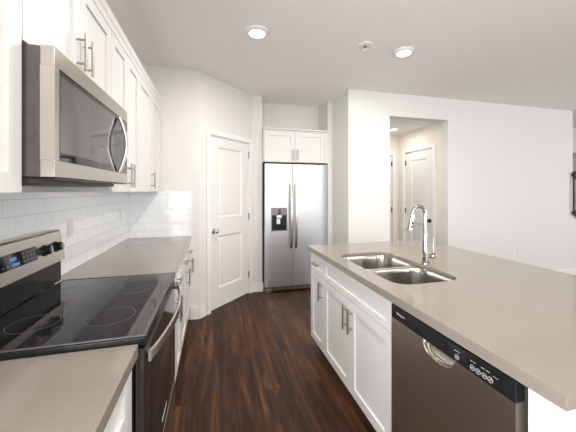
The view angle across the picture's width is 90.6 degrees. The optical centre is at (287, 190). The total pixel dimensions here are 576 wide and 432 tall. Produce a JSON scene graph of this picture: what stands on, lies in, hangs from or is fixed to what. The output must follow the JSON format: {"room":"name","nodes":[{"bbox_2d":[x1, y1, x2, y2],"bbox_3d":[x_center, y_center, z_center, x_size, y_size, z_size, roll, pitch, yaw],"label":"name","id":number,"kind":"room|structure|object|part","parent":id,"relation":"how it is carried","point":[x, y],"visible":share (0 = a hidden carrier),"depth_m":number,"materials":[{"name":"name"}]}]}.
{"room":"kitchen","nodes":[
{"label":"kitchen","id":0,"kind":"room"},
{"bbox_2d":[0,186,43,315],"bbox_3d":[-0.864,0.040,-0.371,0.120,2.740,7.120,0,0,-15],"label":"wall","id":1,"kind":"structure","parent":0,"point":[24,188],"depth_m":1.40,"materials":[{"name":"paint"}]},
{"bbox_2d":[0,0,21,192],"bbox_3d":[-0.829,-0.448,0.446,0.358,0.905,0.758,0,0,-15],"label":"upper cabinet","id":2,"kind":"object","parent":1,"relation":"attached to","point":[10,10],"visible":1,"depth_m":0.80,"materials":[{"name":"paint"}]},
{"bbox_2d":[93,0,160,105],"bbox_3d":[-1.134,-0.947,1.542,0.326,0.090,3.034,0,0,-15],"label":"crown molding","id":3,"kind":"structure","parent":2,"relation":"attached to","point":[102,5],"depth_m":1.80,"materials":[{"name":"paint"}]},
{"bbox_2d":[0,192,127,274],"bbox_3d":[-1.265,0.251,1.421,0.008,0.488,3.209,0,0,-15],"label":"tile backsplash","id":4,"kind":"structure","parent":1,"relation":"attached to","point":[98,227],"depth_m":1.80,"materials":[{"name":"white tile"}]},
{"bbox_2d":[67,218,72,237],"bbox_3d":[-1.348,0.230,1.767,0.007,0.114,0.070,0,0,-15],"label":"wall outlet","id":5,"kind":"object","parent":4,"relation":"attached to","point":[69,221],"visible":1,"depth_m":1.75,"materials":[{"name":"white plastic"}]},
{"bbox_2d":[120,209,122,220],"bbox_3d":[-1.603,0.230,2.744,0.007,0.114,0.070,0,0,-15],"label":"wall outlet","id":6,"kind":"object","parent":4,"relation":"attached to","point":[121,210],"visible":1,"depth_m":2.73,"materials":[{"name":"white plastic"}]},
{"bbox_2d":[22,0,110,96],"bbox_3d":[-1.022,-0.676,1.184,0.358,0.448,0.764,0,0,-15],"label":"upper cabinet","id":7,"kind":"object","parent":1,"relation":"attached to","point":[78,29],"visible":0.56,"depth_m":1.17,"materials":[{"name":"paint"}]},
{"bbox_3d":[-0.849,-0.674,1.032,0.020,0.445,0.379,0,0,-15],"label":"door","id":8,"kind":"part","parent":7,"relation":"part of","materials":[{"name":"paint"}]},
{"bbox_2d":[22,43,127,186],"bbox_3d":[-0.980,-0.233,1.194,0.440,0.424,0.758,0,0,-15],"label":"microwave","id":9,"kind":"object","parent":7,"relation":"attached to","point":[74,134],"visible":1,"depth_m":0.95,"materials":[{"name":"grey metal"}]},
{"bbox_3d":[-0.847,-0.237,1.464,0.045,0.280,0.026,0,0,-15],"label":"handle","id":10,"kind":"part","parent":9,"relation":"part of","materials":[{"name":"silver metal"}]},
{"bbox_3d":[-0.859,-0.582,1.190,0.040,0.155,0.012,0,0,-15],"label":"handle","id":11,"kind":"part","parent":7,"relation":"part of","materials":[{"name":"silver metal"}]},
{"bbox_3d":[-0.877,-0.582,1.258,0.040,0.155,0.012,0,0,-15],"label":"handle","id":12,"kind":"part","parent":7,"relation":"part of","materials":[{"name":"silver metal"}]},
{"bbox_3d":[-0.945,-0.674,1.401,0.020,0.445,0.379,0,0,-15],"label":"door","id":13,"kind":"part","parent":7,"relation":"part of","materials":[{"name":"paint"}]},
{"bbox_2d":[44,31,138,191],"bbox_3d":[-1.195,-0.448,1.849,0.358,0.905,0.606,0,0,-15],"label":"upper cabinet","id":14,"kind":"object","parent":1,"relation":"attached to","point":[124,76],"visible":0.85,"depth_m":1.86,"materials":[{"name":"paint"}]},
{"bbox_3d":[-1.032,-0.446,1.735,0.020,0.902,0.300,0,0,-15],"label":"door","id":15,"kind":"part","parent":14,"relation":"part of","materials":[{"name":"paint"}]},
{"bbox_3d":[-1.033,-0.100,1.855,0.040,0.155,0.012,0,0,-15],"label":"handle","id":16,"kind":"part","parent":14,"relation":"part of","materials":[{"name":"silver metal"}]},
{"bbox_3d":[-1.109,-0.446,2.027,0.020,0.902,0.300,0,0,-15],"label":"door","id":17,"kind":"part","parent":14,"relation":"part of","materials":[{"name":"paint"}]},
{"bbox_3d":[-1.050,-0.100,1.923,0.040,0.155,0.012,0,0,-15],"label":"handle","id":18,"kind":"part","parent":14,"relation":"part of","materials":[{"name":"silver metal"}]},
{"bbox_2d":[139,74,155,191],"bbox_3d":[-1.330,-0.448,2.364,0.358,0.905,0.456,0,0,-15],"label":"upper cabinet","id":19,"kind":"object","parent":1,"relation":"attached to","point":[145,96],"visible":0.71,"depth_m":2.43,"materials":[{"name":"paint"}]},
{"bbox_3d":[-1.226,-0.100,2.596,0.040,0.155,0.012,0,0,-15],"label":"handle","id":20,"kind":"part","parent":19,"relation":"part of","materials":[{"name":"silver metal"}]},
{"bbox_2d":[152,95,159,191],"bbox_3d":[-1.464,-0.448,2.796,0.318,0.905,0.443,0,0,-15],"label":"upper cabinet","id":21,"kind":"object","parent":1,"relation":"attached to","point":[155,106],"visible":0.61,"depth_m":2.85,"materials":[{"name":"paint"}]},
{"bbox_2d":[128,65,198,319],"bbox_3d":[-1.343,0.040,3.122,0.720,2.740,0.120,0,0,-15],"label":"wall","id":22,"kind":"structure","parent":0,"point":[178,89],"depth_m":3.11,"materials":[{"name":"paint"}]},
{"bbox_2d":[128,192,190,237],"bbox_3d":[-1.364,0.251,3.049,0.624,0.488,0.008,0,0,-15],"label":"tile backsplash","id":23,"kind":"structure","parent":22,"relation":"attached to","point":[150,214],"depth_m":3.04,"materials":[{"name":"white tile"}]},
{"bbox_2d":[190,304,205,319],"bbox_3d":[-0.997,1.345,3.176,0.166,0.130,0.075,0,0,-15],"label":"baseboard","id":24,"kind":"structure","parent":22,"relation":"attached to","point":[194,312],"depth_m":3.14,"materials":[{"name":"paint"}]},
{"bbox_2d":[199,71,251,314],"bbox_3d":[-0.786,0.040,3.595,0.110,2.740,0.955,0,0,30],"label":"wall","id":25,"kind":"structure","parent":0,"point":[223,107],"depth_m":3.28,"materials":[{"name":"paint"}]},
{"bbox_2d":[207,128,252,314],"bbox_3d":[-0.750,0.349,3.629,0.118,2.122,0.849,0,0,30],"label":"trim","id":26,"kind":"structure","parent":25,"relation":"attached to","point":[210,133],"depth_m":3.43,"materials":[{"name":"paint"}]},
{"bbox_2d":[211,137,249,310],"bbox_3d":[-0.705,0.382,3.613,0.105,2.032,0.743,0,0,30],"label":"door","id":27,"kind":"structure","parent":25,"relation":"in","point":[230,215],"depth_m":3.59,"materials":[{"name":"paint"}]},
{"bbox_3d":[-0.846,0.470,3.337,0.070,0.062,0.062,0,0,30],"label":"knob","id":28,"kind":"part","parent":27,"relation":"part of","materials":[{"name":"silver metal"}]},
{"bbox_2d":[252,96,261,282],"bbox_3d":[-0.534,0.040,4.396,0.140,2.740,0.825,0,0,-15],"label":"wall","id":29,"kind":"structure","parent":0,"point":[256,100],"depth_m":4.00,"materials":[{"name":"paint"}]},
{"bbox_2d":[253,282,262,291],"bbox_3d":[-0.422,1.345,3.992,0.152,0.130,0.013,0,0,-15],"label":"baseboard","id":30,"kind":"structure","parent":29,"relation":"attached to","point":[257,287],"depth_m":3.99,"materials":[{"name":"paint"}]},
{"bbox_2d":[173,288,375,431],"bbox_3d":[3.293,1.470,1.636,9.200,0.120,9.100,0,0,-15],"label":"floor","id":31,"kind":"structure","parent":0,"point":[254,363],"depth_m":2.18,"materials":[{"name":"brown wood"}]},
{"bbox_2d":[0,229,180,431],"bbox_3d":[-0.843,0.806,1.231,0.704,1.207,0.762,0,0,-15],"label":"range","id":32,"kind":"object","parent":31,"relation":"on","point":[83,314],"visible":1,"depth_m":1.14,"materials":[{"name":"black glass"}]},
{"bbox_3d":[-1.110,0.282,1.160,0.012,0.062,0.290,0,0,-15],"label":"display panel","id":33,"kind":"part","parent":32,"relation":"part of","materials":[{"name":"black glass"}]},
{"bbox_3d":[-1.149,0.285,1.365,0.038,0.054,0.054,0,0,-15],"label":"knob","id":34,"kind":"part","parent":32,"relation":"part of","materials":[{"name":"black plastic"}]},
{"bbox_3d":[-1.175,0.285,1.461,0.038,0.054,0.054,0,0,-15],"label":"knob","id":35,"kind":"part","parent":32,"relation":"part of","materials":[{"name":"black plastic"}]},
{"bbox_2d":[0,272,174,360],"bbox_3d":[-0.839,0.491,1.232,0.569,0.032,0.762,0,0,-15],"label":"cooktop","id":36,"kind":"object","parent":32,"relation":"in","point":[83,314],"depth_m":1.09,"materials":[{"name":"black glass"}]},
{"bbox_3d":[-0.581,0.796,1.299,0.032,0.558,0.754,0,0,-15],"label":"oven door","id":37,"kind":"part","parent":32,"relation":"part of","materials":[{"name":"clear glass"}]},
{"bbox_3d":[-0.534,0.548,1.312,0.066,0.040,0.742,0,0,-15],"label":"handle","id":38,"kind":"part","parent":32,"relation":"part of","materials":[{"name":"silver metal"}]},
{"bbox_3d":[-0.581,1.216,1.299,0.032,0.264,0.754,0,0,-15],"label":"storage drawer","id":39,"kind":"part","parent":32,"relation":"part of","materials":[{"name":"silver metal"}]},
{"bbox_2d":[104,371,131,431],"bbox_3d":[-0.654,0.974,0.405,0.640,0.872,0.914,0,0,-15],"label":"base cabinet","id":40,"kind":"object","parent":31,"relation":"on","point":[120,420],"visible":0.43,"depth_m":0.83,"materials":[{"name":"paint"}]},
{"bbox_2d":[0,344,137,431],"bbox_3d":[-0.674,0.516,0.396,0.632,0.040,0.928,0,0,-15],"label":"countertop","id":41,"kind":"structure","parent":40,"relation":"on","point":[80,391],"depth_m":0.72,"materials":[{"name":"beige stone"}]},
{"bbox_2d":[174,263,182,381],"bbox_3d":[-1.042,0.974,1.890,0.640,0.872,0.604,0,0,-15],"label":"base cabinet","id":42,"kind":"object","parent":31,"relation":"on","point":[178,278],"visible":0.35,"depth_m":2.05,"materials":[{"name":"paint"}]},
{"bbox_2d":[44,236,190,289],"bbox_3d":[-1.177,0.516,2.321,0.632,0.040,1.510,0,0,-15],"label":"countertop","id":43,"kind":"structure","parent":42,"relation":"on","point":[132,256],"depth_m":2.06,"materials":[{"name":"beige stone"}]},
{"bbox_3d":[-0.743,1.003,1.813,0.020,0.591,0.299,0,0,-15],"label":"door","id":44,"kind":"part","parent":42,"relation":"part of","materials":[{"name":"paint"}]},
{"bbox_3d":[-0.781,0.625,1.958,0.020,0.155,0.600,0,0,-15],"label":"drawer","id":45,"kind":"part","parent":42,"relation":"part of","materials":[{"name":"paint"}]},
{"bbox_3d":[-0.819,1.003,2.104,0.020,0.591,0.299,0,0,-15],"label":"door","id":46,"kind":"part","parent":42,"relation":"part of","materials":[{"name":"paint"}]},
{"bbox_3d":[-0.743,0.810,1.932,0.040,0.155,0.012,0,0,-15],"label":"handle","id":47,"kind":"part","parent":42,"relation":"part of","materials":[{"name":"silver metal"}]},
{"bbox_2d":[181,252,189,351],"bbox_3d":[-1.176,0.974,2.405,0.640,0.872,0.456,0,0,-15],"label":"base cabinet","id":48,"kind":"object","parent":31,"relation":"on","point":[183,262],"visible":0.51,"depth_m":2.56,"materials":[{"name":"paint"}]},
{"bbox_3d":[-0.915,0.625,2.473,0.020,0.155,0.452,0,0,-15],"label":"drawer","id":49,"kind":"part","parent":48,"relation":"part of","materials":[{"name":"paint"}]},
{"bbox_3d":[-0.915,1.003,2.473,0.020,0.591,0.452,0,0,-15],"label":"door","id":50,"kind":"part","parent":48,"relation":"part of","materials":[{"name":"paint"}]},
{"bbox_2d":[186,244,193,325],"bbox_3d":[-1.291,0.974,2.841,0.640,0.872,0.443,0,0,-15],"label":"base cabinet","id":51,"kind":"object","parent":31,"relation":"on","point":[188,250],"visible":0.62,"depth_m":2.96,"materials":[{"name":"paint"}]},
{"bbox_3d":[-1.029,0.625,2.910,0.020,0.155,0.439,0,0,-15],"label":"drawer","id":52,"kind":"part","parent":51,"relation":"part of","materials":[{"name":"paint"}]},
{"bbox_3d":[-1.029,1.003,2.910,0.020,0.591,0.439,0,0,-15],"label":"door","id":53,"kind":"part","parent":51,"relation":"part of","materials":[{"name":"paint"}]},
{"bbox_3d":[-1.049,0.810,3.103,0.040,0.155,0.012,0,0,-15],"label":"handle","id":54,"kind":"part","parent":51,"relation":"part of","materials":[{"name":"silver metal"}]},
{"bbox_2d":[262,163,326,293],"bbox_3d":[0.035,0.508,4.360,0.910,1.796,0.861,0,0,-15],"label":"refrigerator","id":55,"kind":"object","parent":31,"relation":"on","point":[294,196],"visible":0.94,"depth_m":3.98,"materials":[{"name":"grey metal"}]},
{"bbox_3d":[-0.130,0.473,3.971,0.393,1.697,0.070,0,0,-15],"label":"freezer door","id":56,"kind":"part","parent":55,"relation":"part of","materials":[{"name":"silver metal"}]},
{"bbox_3d":[0.046,0.340,3.954,0.032,0.924,0.069,0,0,-15],"label":"handle","id":57,"kind":"part","parent":55,"relation":"part of","materials":[{"name":"silver metal"}]},
{"bbox_3d":[0.113,0.340,3.971,0.032,0.924,0.069,0,0,-15],"label":"handle","id":58,"kind":"part","parent":55,"relation":"part of","materials":[{"name":"silver metal"}]},
{"bbox_3d":[0.313,0.473,4.087,0.511,1.697,0.070,0,0,-15],"label":"fridge door","id":59,"kind":"part","parent":55,"relation":"part of","materials":[{"name":"silver metal"}]},
{"bbox_2d":[310,252,323,352],"bbox_3d":[0.516,0.974,2.495,0.640,0.872,0.312,0,0,-15],"label":"base cabinet","id":60,"kind":"object","parent":31,"relation":"on","point":[317,264],"visible":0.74,"depth_m":2.42,"materials":[{"name":"paint"}]},
{"bbox_3d":[0.254,0.625,2.427,0.020,0.155,0.308,0,0,-15],"label":"drawer","id":61,"kind":"part","parent":60,"relation":"part of","materials":[{"name":"paint"}]},
{"bbox_2d":[324,260,391,431],"bbox_3d":[0.669,0.974,1.908,0.640,0.872,0.896,0,0,-15],"label":"base cabinet","id":62,"kind":"object","parent":31,"relation":"on","point":[357,319],"visible":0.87,"depth_m":1.73,"materials":[{"name":"paint"}]},
{"bbox_3d":[0.351,1.003,2.056,0.020,0.591,0.445,0,0,-15],"label":"door","id":63,"kind":"part","parent":62,"relation":"part of","materials":[{"name":"paint"}]},
{"bbox_3d":[0.370,0.825,1.866,0.040,0.155,0.012,0,0,-15],"label":"handle","id":64,"kind":"part","parent":62,"relation":"part of","materials":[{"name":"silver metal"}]},
{"bbox_3d":[0.388,0.825,1.798,0.040,0.155,0.012,0,0,-15],"label":"handle","id":65,"kind":"part","parent":62,"relation":"part of","materials":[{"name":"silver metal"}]},
{"bbox_3d":[0.408,0.625,1.840,0.020,0.155,0.892,0,0,-15],"label":"drawer","id":66,"kind":"part","parent":62,"relation":"part of","materials":[{"name":"paint"}]},
{"bbox_3d":[0.464,1.003,1.624,0.020,0.591,0.445,0,0,-15],"label":"door","id":67,"kind":"part","parent":62,"relation":"part of","materials":[{"name":"paint"}]},
{"bbox_2d":[308,240,575,411],"bbox_3d":[1.024,0.516,1.797,1.234,0.040,1.965,0,0,-15],"label":"countertop","id":68,"kind":"structure","parent":62,"relation":"on","point":[519,318],"depth_m":1.26,"materials":[{"name":"beige stone"}]},
{"bbox_2d":[343,254,453,284],"bbox_3d":[0.687,0.626,1.913,0.467,0.219,0.805,0,0,-15],"label":"sink","id":69,"kind":"object","parent":68,"relation":"in","point":[392,269],"visible":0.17,"depth_m":1.91,"materials":[{"name":"silver metal"}]},
{"bbox_3d":[0.638,0.611,2.100,0.424,0.189,0.376,0,0,-15],"label":"bowl","id":70,"kind":"part","parent":69,"relation":"part of","materials":[{"name":"silver metal"}]},
{"bbox_3d":[0.738,0.626,1.720,0.424,0.219,0.362,0,0,-15],"label":"bowl","id":71,"kind":"part","parent":69,"relation":"part of","materials":[{"name":"silver metal"}]},
{"bbox_2d":[406,205,436,263],"bbox_3d":[0.913,0.294,1.954,0.225,0.402,0.060,0,0,-15],"label":"faucet","id":72,"kind":"object","parent":68,"relation":"on","point":[410,225],"visible":1,"depth_m":1.95,"materials":[{"name":"silver metal"}]},
{"bbox_3d":[0.894,0.244,1.950,0.129,0.302,0.025,0,0,-15],"label":"spout","id":73,"kind":"part","parent":72,"relation":"part of","materials":[{"name":"silver metal"}]},
{"bbox_2d":[391,303,527,431],"bbox_3d":[0.863,0.976,1.172,0.605,0.868,0.587,0,0,-15],"label":"dishwasher","id":74,"kind":"object","parent":31,"relation":"on","point":[438,385],"visible":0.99,"depth_m":1.07,"materials":[{"name":"grey metal"}]},
{"bbox_3d":[0.590,0.606,1.100,0.031,0.003,0.587,0,0,-15],"label":"edge trim","id":75,"kind":"part","parent":74,"relation":"part of","materials":[{"name":"black plastic"}]},
{"bbox_3d":[0.615,0.575,0.942,0.001,0.046,0.215,0,0,-15],"label":"touch panel","id":76,"kind":"part","parent":74,"relation":"part of","materials":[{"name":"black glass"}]},
{"bbox_2d":[528,388,575,431],"bbox_3d":[1.114,0.974,0.881,0.899,0.872,0.062,0,0,-15],"label":"island end panel","id":77,"kind":"object","parent":31,"relation":"on","point":[543,415],"visible":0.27,"depth_m":0.76,"materials":[{"name":"paint"}]},
{"bbox_2d":[262,103,318,165],"bbox_3d":[-0.042,0.040,4.676,0.955,2.740,0.530,0,0,-15],"label":"wall","id":78,"kind":"structure","parent":0,"point":[273,115],"depth_m":4.42,"materials":[{"name":"paint"}]},
{"bbox_2d":[262,127,328,164],"bbox_3d":[0.083,-0.640,4.200,0.951,0.476,0.435,0,0,-15],"label":"upper cabinet","id":79,"kind":"object","parent":78,"relation":"attached to","point":[279,145],"visible":0.98,"depth_m":4.02,"materials":[{"name":"paint"}]},
{"bbox_3d":[-0.114,-0.617,3.975,0.429,0.421,0.020,0,0,-15],"label":"door","id":80,"kind":"part","parent":79,"relation":"part of","materials":[{"name":"paint"}]},
{"bbox_3d":[0.079,-0.859,4.216,0.951,0.039,0.401,0,0,-15],"label":"crown","id":81,"kind":"part","parent":79,"relation":"part of","materials":[{"name":"paint"}]},
{"bbox_3d":[0.314,-0.617,4.087,0.446,0.421,0.020,0,0,-15],"label":"door","id":82,"kind":"part","parent":79,"relation":"part of","materials":[{"name":"paint"}]},
{"bbox_2d":[319,100,332,244],"bbox_3d":[0.574,0.040,4.605,0.200,2.740,0.820,0,0,-15],"label":"wall","id":83,"kind":"structure","parent":0,"point":[326,109],"depth_m":4.20,"materials":[{"name":"paint"}]},
{"bbox_2d":[333,93,343,243],"bbox_3d":[0.766,0.040,4.030,0.120,2.740,0.390,0,0,-15],"label":"wall","id":84,"kind":"structure","parent":0,"point":[338,103],"depth_m":4.01,"materials":[{"name":"paint"}]},
{"bbox_2d":[106,0,575,127],"bbox_3d":[3.293,-1.390,1.636,9.200,0.120,9.100,0,0,-15],"label":"ceiling","id":85,"kind":"structure","parent":0,"point":[508,52],"depth_m":2.59,"materials":[{"name":"paint"}]},
{"bbox_2d":[246,25,268,38],"bbox_3d":[-0.256,-1.316,2.372,0.189,0.026,0.189,0,0,-15],"label":"recessed light","id":86,"kind":"object","parent":85,"relation":"in","point":[254,31],"visible":1,"depth_m":2.34,"materials":[{"name":"white plastic"}]},
{"bbox_2d":[358,41,372,50],"bbox_3d":[0.704,-1.307,2.598,0.131,0.046,0.131,0,0,-15],"label":"sprinkler","id":87,"kind":"object","parent":85,"relation":"attached to","point":[364,46],"visible":1,"depth_m":2.58,"materials":[{"name":"white plastic"}]},
{"bbox_2d":[393,46,414,56],"bbox_3d":[1.101,-1.316,2.712,0.189,0.026,0.189,0,0,-15],"label":"recessed light","id":88,"kind":"object","parent":85,"relation":"in","point":[404,51],"visible":1,"depth_m":2.67,"materials":[{"name":"white plastic"}]},
{"bbox_2d":[390,135,397,240],"bbox_3d":[1.302,0.190,5.136,1.478,2.440,0.120,0,0,-15],"label":"wall","id":89,"kind":"structure","parent":0,"point":[393,138],"depth_m":5.26,"materials":[{"name":"paint"}]},
{"bbox_2d":[390,157,391,240],"bbox_3d":[1.575,0.382,5.140,0.738,2.032,0.105,0,0,-15],"label":"door","id":90,"kind":"structure","parent":89,"relation":"in","point":[390,157],"depth_m":5.24,"materials":[{"name":"paint"}]},
{"bbox_2d":[390,152,395,240],"bbox_3d":[1.555,0.349,5.183,0.844,2.122,0.118,0,0,-15],"label":"trim","id":91,"kind":"structure","parent":89,"relation":"attached to","point":[392,154],"depth_m":5.22,"materials":[{"name":"paint"}]},
{"bbox_2d":[390,118,439,134],"bbox_3d":[1.496,-1.060,4.634,1.598,0.060,1.190,0,0,-15],"label":"ceiling","id":92,"kind":"structure","parent":0,"point":[405,126],"depth_m":4.41,"materials":[{"name":"paint"}]},
{"bbox_2d":[390,127,398,130],"bbox_3d":[1.730,-1.016,4.690,0.189,0.026,0.189,0,0,-15],"label":"recessed light","id":93,"kind":"object","parent":92,"relation":"in","point":[391,128],"visible":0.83,"depth_m":4.63,"materials":[{"name":"white plastic"}]},
{"bbox_2d":[398,122,440,243],"bbox_3d":[2.211,0.190,4.821,0.120,2.440,1.190,0,0,-15],"label":"wall","id":94,"kind":"structure","parent":0,"point":[431,134],"depth_m":4.61,"materials":[{"name":"paint"}]},
{"bbox_2d":[405,149,431,241],"bbox_3d":[2.160,0.372,4.756,0.105,2.052,0.681,0,0,-15],"label":"door","id":95,"kind":"structure","parent":94,"relation":"in","point":[418,165],"depth_m":4.74,"materials":[{"name":"paint"}]},
{"bbox_2d":[402,143,435,242],"bbox_3d":[2.207,0.339,4.759,0.118,2.142,0.787,0,0,-15],"label":"trim","id":96,"kind":"structure","parent":94,"relation":"attached to","point":[430,146],"depth_m":4.64,"materials":[{"name":"paint"}]},
{"bbox_2d":[344,89,575,269],"bbox_3d":[3.820,0.040,4.564,6.300,2.740,0.120,0,0,-15],"label":"wall","id":97,"kind":"structure","parent":0,"point":[508,168],"depth_m":4.26,"materials":[{"name":"paint"}]},
{"bbox_2d":[555,268,575,274],"bbox_3d":[4.595,1.345,4.698,4.732,0.130,0.013,0,0,-15],"label":"baseboard","id":98,"kind":"structure","parent":97,"relation":"attached to","point":[572,271],"depth_m":4.71,"materials":[{"name":"paint"}]},
{"bbox_2d":[571,171,575,216],"bbox_3d":[5.562,0.565,4.925,1.795,1.782,0.045,0,0,-15],"label":"stair railing","id":99,"kind":"object","parent":97,"relation":"attached to","point":[573,175],"visible":1,"depth_m":4.70,"materials":[{"name":"black metal"}]},
{"bbox_3d":[4.717,0.037,4.704,0.018,0.655,0.018,0,0,-15],"label":"post","id":100,"kind":"part","parent":99,"relation":"part of","materials":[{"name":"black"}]},
{"bbox_2d":[573,128,575,155],"bbox_3d":[5.480,-1.070,6.290,2.215,0.520,0.800,0,0,-15],"label":"wall","id":101,"kind":"structure","parent":0,"point":[574,129],"depth_m":6.03,"materials":[{"name":"paint"}]},
{"bbox_2d":[573,156,575,209],"bbox_3d":[7.596,0.040,2.812,0.120,2.740,8.800,0,0,-15],"label":"wall","id":102,"kind":"structure","parent":0,"point":[574,157],"depth_m":6.51,"materials":[{"name":"paint"}]}
]}

